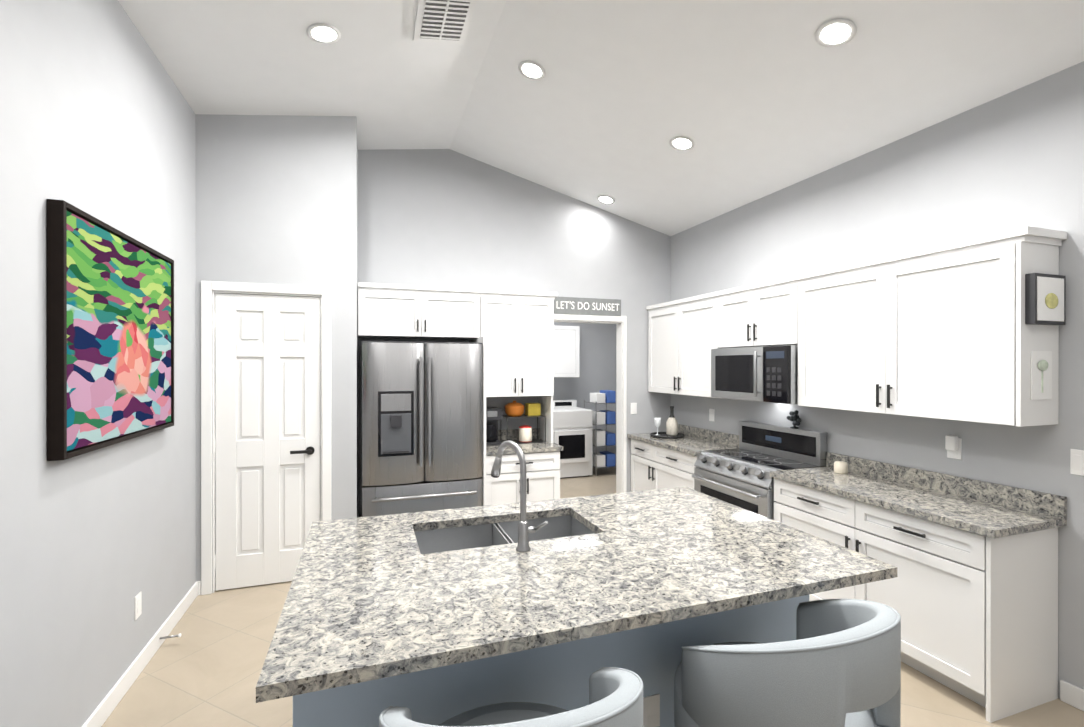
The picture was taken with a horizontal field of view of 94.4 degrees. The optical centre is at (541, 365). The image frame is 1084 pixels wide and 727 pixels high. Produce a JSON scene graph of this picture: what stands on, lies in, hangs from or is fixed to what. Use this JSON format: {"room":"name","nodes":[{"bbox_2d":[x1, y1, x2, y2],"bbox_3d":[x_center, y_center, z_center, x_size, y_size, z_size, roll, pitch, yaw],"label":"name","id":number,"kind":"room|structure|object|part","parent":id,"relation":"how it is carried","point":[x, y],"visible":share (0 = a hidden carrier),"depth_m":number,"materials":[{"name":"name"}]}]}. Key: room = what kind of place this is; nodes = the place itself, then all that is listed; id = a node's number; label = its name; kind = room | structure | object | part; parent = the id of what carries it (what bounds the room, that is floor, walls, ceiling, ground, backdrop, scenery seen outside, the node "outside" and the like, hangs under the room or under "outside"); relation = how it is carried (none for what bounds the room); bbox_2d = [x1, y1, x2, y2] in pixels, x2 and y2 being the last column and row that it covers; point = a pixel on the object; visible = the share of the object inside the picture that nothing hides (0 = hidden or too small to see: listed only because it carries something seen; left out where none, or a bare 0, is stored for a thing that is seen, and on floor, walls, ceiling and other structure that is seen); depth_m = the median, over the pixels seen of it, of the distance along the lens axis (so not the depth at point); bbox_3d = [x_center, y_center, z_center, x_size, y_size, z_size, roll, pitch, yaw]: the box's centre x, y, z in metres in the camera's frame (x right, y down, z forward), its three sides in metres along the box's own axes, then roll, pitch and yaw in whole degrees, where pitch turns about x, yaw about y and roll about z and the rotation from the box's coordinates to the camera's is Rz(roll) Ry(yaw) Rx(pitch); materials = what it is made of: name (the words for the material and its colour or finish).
{"room":"kitchen","nodes":[
{"label":"kitchen","id":0,"kind":"room"},
{"bbox_2d":[0,0,195,726],"bbox_3d":[-1.417,-0.246,0.568,0.120,3.600,7.400,0,0,-19],"label":"wall","id":1,"kind":"structure","parent":0,"point":[97,117],"depth_m":2.04,"materials":[{"name":"paint"}]},
{"bbox_2d":[47,199,173,460],"bbox_3d":[-1.943,-0.131,2.338,0.050,0.945,1.110,0,0,-19],"label":"picture","id":2,"kind":"object","parent":1,"relation":"attached to","point":[118,336],"depth_m":2.11},
{"bbox_3d":[-1.943,-0.131,2.338,0.050,0.945,1.110,0,0,-19],"label":"picture frame","id":3,"kind":"part","parent":2,"relation":"part of","materials":[{"name":"black wood"}]},
{"bbox_2d":[134,591,141,619],"bbox_3d":[-2.033,1.206,2.526,0.008,0.115,0.070,0,0,-19],"label":"electrical outlet","id":4,"kind":"object","parent":1,"relation":"attached to","point":[137,605],"visible":1,"depth_m":2.52,"materials":[{"name":"white plastic"}]},
{"bbox_2d":[82,581,200,726],"bbox_3d":[-1.225,1.507,0.251,0.030,0.095,6.670,0,0,-19],"label":"baseboard","id":5,"kind":"structure","parent":1,"relation":"attached to","point":[111,700],"depth_m":2.52,"materials":[{"name":"white wood"}]},
{"bbox_2d":[160,633,181,638],"bbox_3d":[-2.060,1.501,2.782,0.098,0.019,0.020,0,0,-19],"label":"door stop","id":6,"kind":"object","parent":5,"relation":"attached to","point":[172,636],"visible":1,"depth_m":2.78,"materials":[{"name":"silver metal"}]},
{"bbox_2d":[195,114,357,592],"bbox_3d":[-1.979,-0.251,3.904,1.020,3.600,0.730,0,0,-19],"label":"wall","id":7,"kind":"structure","parent":0,"point":[276,199],"depth_m":3.58,"materials":[{"name":"paint"}]},
{"bbox_2d":[201,281,330,594],"bbox_3d":[-1.942,0.486,3.587,0.814,2.127,0.136,0,0,-19],"label":"door frame","id":8,"kind":"structure","parent":7,"relation":"attached to","point":[208,542],"depth_m":3.43,"materials":[{"name":"white wood"}]},
{"bbox_2d":[214,293,319,590],"bbox_3d":[-1.930,0.522,3.536,0.672,2.041,0.090,0,0,-19],"label":"pantry door","id":9,"kind":"structure","parent":7,"relation":"in","point":[267,430],"depth_m":3.54,"materials":[{"name":"white wood"}]},
{"bbox_2d":[358,149,670,517],"bbox_3d":[-0.069,-0.252,4.895,3.240,3.600,0.120,0,0,-19],"label":"wall","id":10,"kind":"structure","parent":0,"point":[441,217],"depth_m":4.72,"materials":[{"name":"paint"}]},
{"bbox_2d":[358,286,429,338],"bbox_3d":[-1.258,-0.433,4.221,0.543,0.385,0.359,0,0,-19],"label":"upper cabinet","id":11,"kind":"object","parent":10,"relation":"attached to","point":[397,312],"depth_m":4.06,"materials":[{"name":"wood"}]},
{"bbox_2d":[426,290,481,341],"bbox_3d":[-0.844,-0.434,4.366,0.542,0.385,0.359,0,0,-19],"label":"upper cabinet","id":12,"kind":"object","parent":10,"relation":"attached to","point":[454,314],"depth_m":4.23,"materials":[{"name":"wood"}]},
{"bbox_2d":[470,290,525,397],"bbox_3d":[-0.400,-0.179,4.522,0.393,0.895,0.359,0,0,-19],"label":"upper cabinet","id":13,"kind":"object","parent":10,"relation":"attached to","point":[512,331],"depth_m":4.36,"materials":[{"name":"wood"}]},
{"bbox_2d":[483,426,541,441],"bbox_3d":[-0.315,0.648,4.732,0.692,0.100,0.020,0,0,-19],"label":"backsplash","id":14,"kind":"structure","parent":10,"relation":"attached to","point":[511,433],"depth_m":4.73,"materials":[{"name":"grey tile"}]},
{"bbox_2d":[526,294,557,397],"bbox_3d":[-0.137,-0.179,4.614,0.393,0.895,0.359,0,0,-19],"label":"upper cabinet","id":15,"kind":"object","parent":10,"relation":"attached to","point":[539,307],"depth_m":4.48,"materials":[{"name":"wood"}]},
{"bbox_2d":[554,297,620,315],"bbox_3d":[0.459,-0.592,5.005,0.730,0.170,0.019,0,0,-19],"label":"sign board","id":16,"kind":"object","parent":10,"relation":"attached to","point":[582,311],"visible":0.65,"depth_m":4.99,"materials":[{"name":"grey wood"}]},
{"bbox_2d":[557,301,618,310],"bbox_3d":[0.465,-0.598,4.995,0.684,0.076,0.003,0,0,-19],"label":"sign","id":17,"kind":"object","parent":16,"relation":"attached to","point":[588,306],"visible":1,"depth_m":4.99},
{"bbox_2d":[554,314,626,492],"bbox_3d":[0.408,0.517,5.054,0.929,2.062,0.136,0,0,-19],"label":"door frame","id":18,"kind":"structure","parent":10,"relation":"attached to","point":[620,322],"depth_m":5.14,"materials":[{"name":"white wood"}]},
{"bbox_2d":[631,403,636,413],"bbox_3d":[0.948,0.438,5.183,0.070,0.115,0.008,0,0,-19],"label":"light switch","id":19,"kind":"object","parent":10,"relation":"attached to","point":[633,408],"visible":1,"depth_m":5.18,"materials":[{"name":"white plastic"}]},
{"bbox_2d":[553,322,615,453],"bbox_3d":[-0.165,0.269,7.532,3.240,2.550,0.120,0,0,-19],"label":"wall","id":20,"kind":"structure","parent":0,"point":[597,357],"depth_m":7.80,"materials":[{"name":"paint"}]},
{"bbox_2d":[554,325,579,376],"bbox_3d":[0.155,-0.210,7.396,0.725,0.750,0.339,0,0,-19],"label":"upper cabinet","id":21,"kind":"object","parent":20,"relation":"attached to","point":[566,351],"visible":0.19,"depth_m":7.28,"materials":[{"name":"wood"}]},
{"bbox_2d":[102,467,1083,726],"bbox_3d":[0.631,1.601,2.622,5.340,0.100,9.920,0,0,-19],"label":"floor","id":22,"kind":"structure","parent":0,"point":[204,669],"depth_m":2.45,"materials":[{"name":"tile"}]},
{"bbox_2d":[362,341,482,516],"bbox_3d":[-0.991,0.681,4.125,0.920,1.737,0.669,0,0,-19],"label":"fridge","id":23,"kind":"object","parent":22,"relation":"on","point":[422,426],"visible":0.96,"depth_m":3.85,"materials":[{"name":"silver metal"}]},
{"bbox_2d":[379,667,642,726],"bbox_3d":[-0.069,1.110,1.199,0.611,0.893,0.609,0,0,-19],"label":"stool","id":24,"kind":"object","parent":22,"relation":"on","point":[615,696],"visible":1,"depth_m":1.11,"materials":[{"name":"leather"}]},
{"bbox_2d":[481,450,561,505],"bbox_3d":[-0.242,1.142,4.494,0.672,0.813,0.519,0,0,-19],"label":"base cabinet","id":25,"kind":"object","parent":22,"relation":"on","point":[542,470],"depth_m":4.24,"materials":[{"name":"wood"}]},
{"bbox_2d":[483,438,561,453],"bbox_3d":[-0.230,0.716,4.491,0.692,0.035,0.531,0,0,-19],"label":"countertop","id":26,"kind":"structure","parent":25,"relation":"on","point":[527,448],"depth_m":4.30,"materials":[{"name":"grey stone"}]},
{"bbox_2d":[486,407,501,445],"bbox_3d":[-0.470,0.538,4.513,0.170,0.320,0.220,0,0,-19],"label":"coffee maker","id":27,"kind":"object","parent":26,"relation":"on","point":[493,415],"visible":0.69,"depth_m":4.43,"materials":[{"name":"plastic"}]},
{"bbox_2d":[500,401,545,443],"bbox_3d":[-0.176,0.507,4.626,0.369,0.380,0.229,0,0,-19],"label":"shelf","id":28,"kind":"object","parent":26,"relation":"on","point":[514,409],"visible":0.85,"depth_m":4.58,"materials":[{"name":"black metal"}]},
{"bbox_2d":[293,596,808,726],"bbox_3d":[0.054,1.145,2.151,1.920,0.814,0.867,0,0,-19],"label":"kitchen island","id":29,"kind":"object","parent":22,"relation":"on","point":[559,676],"depth_m":1.70,"materials":[{"name":"blue paint"}]},
{"bbox_2d":[256,487,896,702],"bbox_3d":[0.104,0.719,2.007,1.980,0.035,1.230,0,0,-19],"label":"island countertop","id":30,"kind":"structure","parent":29,"relation":"on","point":[365,602],"depth_m":1.64,"materials":[{"name":"grey stone"}]},
{"bbox_2d":[416,520,503,551],"bbox_3d":[-0.345,0.831,2.110,0.388,0.213,0.408,0,0,-19],"label":"sink","id":31,"kind":"object","parent":30,"relation":"in","point":[448,535],"depth_m":2.30,"materials":[{"name":"silver metal"}]},
{"bbox_2d":[491,440,547,551],"bbox_3d":[-0.096,0.499,1.983,0.164,0.406,0.265,0,0,-19],"label":"faucet","id":32,"kind":"object","parent":30,"relation":"on","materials":[{"name":"silver metal"}]},
{"bbox_2d":[528,512,591,539],"bbox_3d":[0.033,0.831,2.242,0.388,0.213,0.408,0,0,-19],"label":"sink","id":33,"kind":"object","parent":30,"relation":"in","point":[560,523],"depth_m":2.46,"materials":[{"name":"silver metal"}]},
{"bbox_2d":[643,693,659,726],"bbox_3d":[0.395,1.250,1.814,0.070,0.115,0.007,0,0,-19],"label":"outlet","id":34,"kind":"object","parent":29,"relation":"attached to","point":[651,701],"depth_m":1.81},
{"bbox_2d":[553,400,592,478],"bbox_3d":[0.291,1.030,7.214,0.650,1.030,0.724,0,0,-19],"label":"dryer","id":35,"kind":"object","parent":22,"relation":"on","point":[572,429],"visible":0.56,"depth_m":6.91,"materials":[{"name":"white metal"}]},
{"bbox_2d":[584,390,615,476],"bbox_3d":[0.858,0.949,7.244,0.375,1.191,0.415,0,0,-19],"label":"rack","id":36,"kind":"object","parent":22,"relation":"on","point":[606,459],"visible":0.71,"depth_m":7.10,"materials":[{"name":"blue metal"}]},
{"bbox_2d":[631,440,646,491],"bbox_3d":[1.216,1.141,5.012,0.490,0.813,0.503,0,0,-19],"label":"base cabinet","id":37,"kind":"object","parent":22,"relation":"on","point":[638,449],"depth_m":5.00,"materials":[{"name":"wood"}]},
{"bbox_2d":[647,444,700,489],"bbox_3d":[1.382,1.142,4.538,0.490,0.813,0.729,0,0,-19],"label":"base cabinet","id":38,"kind":"object","parent":22,"relation":"on","point":[666,469],"depth_m":4.52,"materials":[{"name":"wood"}]},
{"bbox_2d":[627,432,734,455],"bbox_3d":[1.306,0.716,4.716,0.516,0.035,1.120,0,0,-19],"label":"countertop","id":39,"kind":"structure","parent":38,"relation":"on","point":[692,445],"depth_m":4.52,"materials":[{"name":"grey stone"}]},
{"bbox_2d":[650,406,684,438],"bbox_3d":[1.239,0.547,4.972,0.340,0.300,0.340,0,0,-19],"label":"tray","id":40,"kind":"object","parent":39,"relation":"on","point":[671,432],"visible":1,"depth_m":4.92,"materials":[{"name":"black metal"}]},
{"bbox_2d":[692,421,826,519],"bbox_3d":[1.588,1.007,3.792,0.576,1.085,0.802,0,0,-19],"label":"stove","id":41,"kind":"object","parent":22,"relation":"on","point":[740,477],"visible":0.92,"depth_m":3.70,"materials":[{"name":"silver metal"}]},
{"bbox_2d":[787,410,801,428],"bbox_3d":[1.877,0.396,3.738,0.060,0.135,0.132,0,0,-19],"label":"decorative sculpture","id":42,"kind":"object","parent":41,"relation":"on","point":[795,418],"visible":1,"depth_m":3.71,"materials":[{"name":"grey metal"}]},
{"bbox_2d":[674,599,900,726],"bbox_3d":[0.717,1.109,1.527,0.611,0.893,0.609,0,0,-19],"label":"stool","id":43,"kind":"object","parent":22,"relation":"on","point":[836,663],"visible":1,"depth_m":1.28,"materials":[{"name":"leather"}]},
{"bbox_2d":[774,480,842,600],"bbox_3d":[1.879,1.144,3.118,0.490,0.813,0.649,0,0,-19],"label":"base cabinet","id":44,"kind":"object","parent":22,"relation":"on","point":[819,514],"depth_m":3.05,"materials":[{"name":"wood"}]},
{"bbox_2d":[843,500,1057,722],"bbox_3d":[2.063,1.145,2.590,0.490,0.813,0.697,0,0,-19],"label":"base cabinet","id":45,"kind":"object","parent":22,"relation":"on","point":[969,593],"depth_m":2.31,"materials":[{"name":"wood"}]},
{"bbox_2d":[771,464,1066,539],"bbox_3d":[1.967,0.719,2.825,0.516,0.035,1.264,0,0,-19],"label":"countertop","id":46,"kind":"structure","parent":45,"relation":"on","point":[981,517],"depth_m":2.56,"materials":[{"name":"grey stone"}]},
{"bbox_2d":[834,461,847,473],"bbox_3d":[1.956,0.663,3.285,0.080,0.072,0.080,0,0,-19],"label":"candle jar","id":47,"kind":"object","parent":46,"relation":"on","point":[840,467],"visible":0.98,"depth_m":3.25,"materials":[{"name":"beige wax"}]},
{"bbox_2d":[118,0,1083,235],"bbox_3d":[0.614,-1.704,1.212,4.380,0.726,7.520,0,0,-19],"label":"ceiling","id":48,"kind":"structure","parent":0,"point":[753,100],"depth_m":2.97,"materials":[{"name":"paint"}]},
{"bbox_2d":[307,23,340,43],"bbox_3d":[-1.196,-1.823,2.755,0.174,0.031,0.176,0,0,-19],"label":"recessed light","id":49,"kind":"object","parent":48,"relation":"in","point":[321,33],"visible":1,"depth_m":2.75,"materials":[{"name":"white plastic"}]},
{"bbox_2d":[413,0,476,43],"bbox_3d":[-0.544,-1.916,2.778,0.298,0.056,0.400,0,0,-19],"label":"ceiling vent","id":50,"kind":"object","parent":48,"relation":"in","point":[442,21],"visible":1,"depth_m":2.77,"materials":[{"name":"white metal"}]},
{"bbox_2d":[518,61,544,79],"bbox_3d":[-0.065,-1.889,3.210,0.170,0.048,0.176,0,0,-19],"label":"ceiling light","id":51,"kind":"object","parent":48,"relation":"attached to","point":[531,70],"visible":1,"depth_m":3.21,"materials":[{"name":"white plastic"}]},
{"bbox_2d":[597,195,614,203],"bbox_3d":[0.612,-1.595,4.813,0.171,0.048,0.176,0,0,-19],"label":"ceiling light","id":52,"kind":"object","parent":48,"relation":"attached to","point":[604,199],"visible":1,"depth_m":4.81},
{"bbox_2d":[670,136,693,150],"bbox_3d":[1.006,-1.599,3.608,0.171,0.048,0.176,0,0,-19],"label":"ceiling light","id":53,"kind":"object","parent":48,"relation":"attached to","point":[682,143],"visible":1,"depth_m":3.60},
{"bbox_2d":[815,19,856,46],"bbox_3d":[1.412,-1.600,2.415,0.171,0.048,0.176,0,0,-19],"label":"ceiling light","id":54,"kind":"object","parent":48,"relation":"attached to","point":[836,32],"visible":1,"depth_m":2.41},
{"bbox_2d":[671,61,1083,698],"bbox_3d":[2.605,0.065,1.974,0.120,2.975,7.400,0,0,-19],"label":"wall","id":55,"kind":"structure","parent":0,"point":[1013,159],"depth_m":2.78,"materials":[{"name":"paint"}]},
{"bbox_2d":[646,294,717,397],"bbox_3d":[1.415,-0.159,4.754,0.284,0.855,1.118,0,0,-19],"label":"upper cabinet","id":56,"kind":"object","parent":55,"relation":"attached to","point":[682,336],"depth_m":4.65,"materials":[{"name":"wood"}]},
{"bbox_2d":[709,409,714,420],"bbox_3d":[1.587,0.458,4.691,0.008,0.115,0.070,0,0,-19],"label":"electrical outlet","id":57,"kind":"object","parent":55,"relation":"attached to","point":[711,414],"visible":1,"depth_m":4.69,"materials":[{"name":"white plastic"}]},
{"bbox_2d":[718,290,745,347],"bbox_3d":[1.676,-0.368,4.006,0.284,0.435,0.463,0,0,-19],"label":"upper cabinet","id":58,"kind":"object","parent":55,"relation":"attached to","point":[732,304],"depth_m":4.03,"materials":[{"name":"wood"}]},
{"bbox_2d":[746,278,797,346],"bbox_3d":[1.791,-0.368,3.676,0.284,0.435,0.463,0,0,-19],"label":"upper cabinet","id":59,"kind":"object","parent":55,"relation":"attached to","point":[772,308],"depth_m":3.62,"materials":[{"name":"wood"}]},
{"bbox_2d":[711,345,797,403],"bbox_3d":[1.672,0.058,3.820,0.411,0.403,0.802,0,0,-19],"label":"microwave","id":60,"kind":"object","parent":59,"relation":"attached to","point":[765,374],"visible":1,"depth_m":3.63,"materials":[{"name":"silver metal"}]},
{"bbox_2d":[678,424,1066,519],"bbox_3d":[1.883,0.650,3.818,0.020,0.100,3.196,0,0,-19],"label":"backsplash","id":61,"kind":"structure","parent":55,"relation":"attached to","point":[1053,504],"depth_m":2.78,"materials":[{"name":"grey stone"}]},
{"bbox_2d":[798,230,1065,426],"bbox_3d":[2.072,-0.157,2.875,0.284,0.855,1.232,0,0,-19],"label":"upper cabinet","id":62,"kind":"object","parent":55,"relation":"attached to","point":[943,331],"depth_m":2.59,"materials":[{"name":"wood"}]},
{"bbox_2d":[1031,351,1051,399],"bbox_3d":[2.280,0.042,2.289,0.145,0.220,0.011,0,0,-19],"label":"framed picture","id":63,"kind":"object","parent":62,"relation":"attached to","point":[1041,374],"visible":1,"depth_m":2.28},
{"bbox_2d":[1025,273,1065,324],"bbox_3d":[2.285,-0.301,2.274,0.225,0.225,0.040,0,0,-19],"label":"framed picture","id":64,"kind":"object","parent":62,"relation":"attached to","point":[1045,295],"visible":1,"depth_m":2.25,"materials":[{"name":"plastic"}]},
{"bbox_2d":[945,435,961,459],"bbox_3d":[2.248,0.445,2.751,0.039,0.128,0.070,0,0,-19],"label":"outlet","id":65,"kind":"object","parent":55,"relation":"attached to","point":[951,442],"depth_m":2.74,"materials":[{"name":"white plastic"}]},
{"bbox_3d":[2.264,0.451,2.756,0.008,0.115,0.070,0,0,-19],"label":"electrical outlet","id":66,"kind":"part","parent":65,"relation":"part of","materials":[{"name":"white plastic"}]},
{"bbox_2d":[1060,680,1083,710],"bbox_3d":[3.081,1.507,0.411,0.014,0.095,4.070,0,0,-19],"label":"baseboard","id":67,"kind":"structure","parent":55,"relation":"attached to","point":[1072,695],"depth_m":2.29,"materials":[{"name":"white wood"}]},
{"bbox_2d":[1070,449,1083,475],"bbox_3d":[2.441,0.437,2.246,0.008,0.115,0.115,0,0,-19],"label":"light switch","id":68,"kind":"object","parent":55,"relation":"attached to","point":[1076,462],"visible":1,"depth_m":2.28,"materials":[{"name":"white plastic"}]}
]}

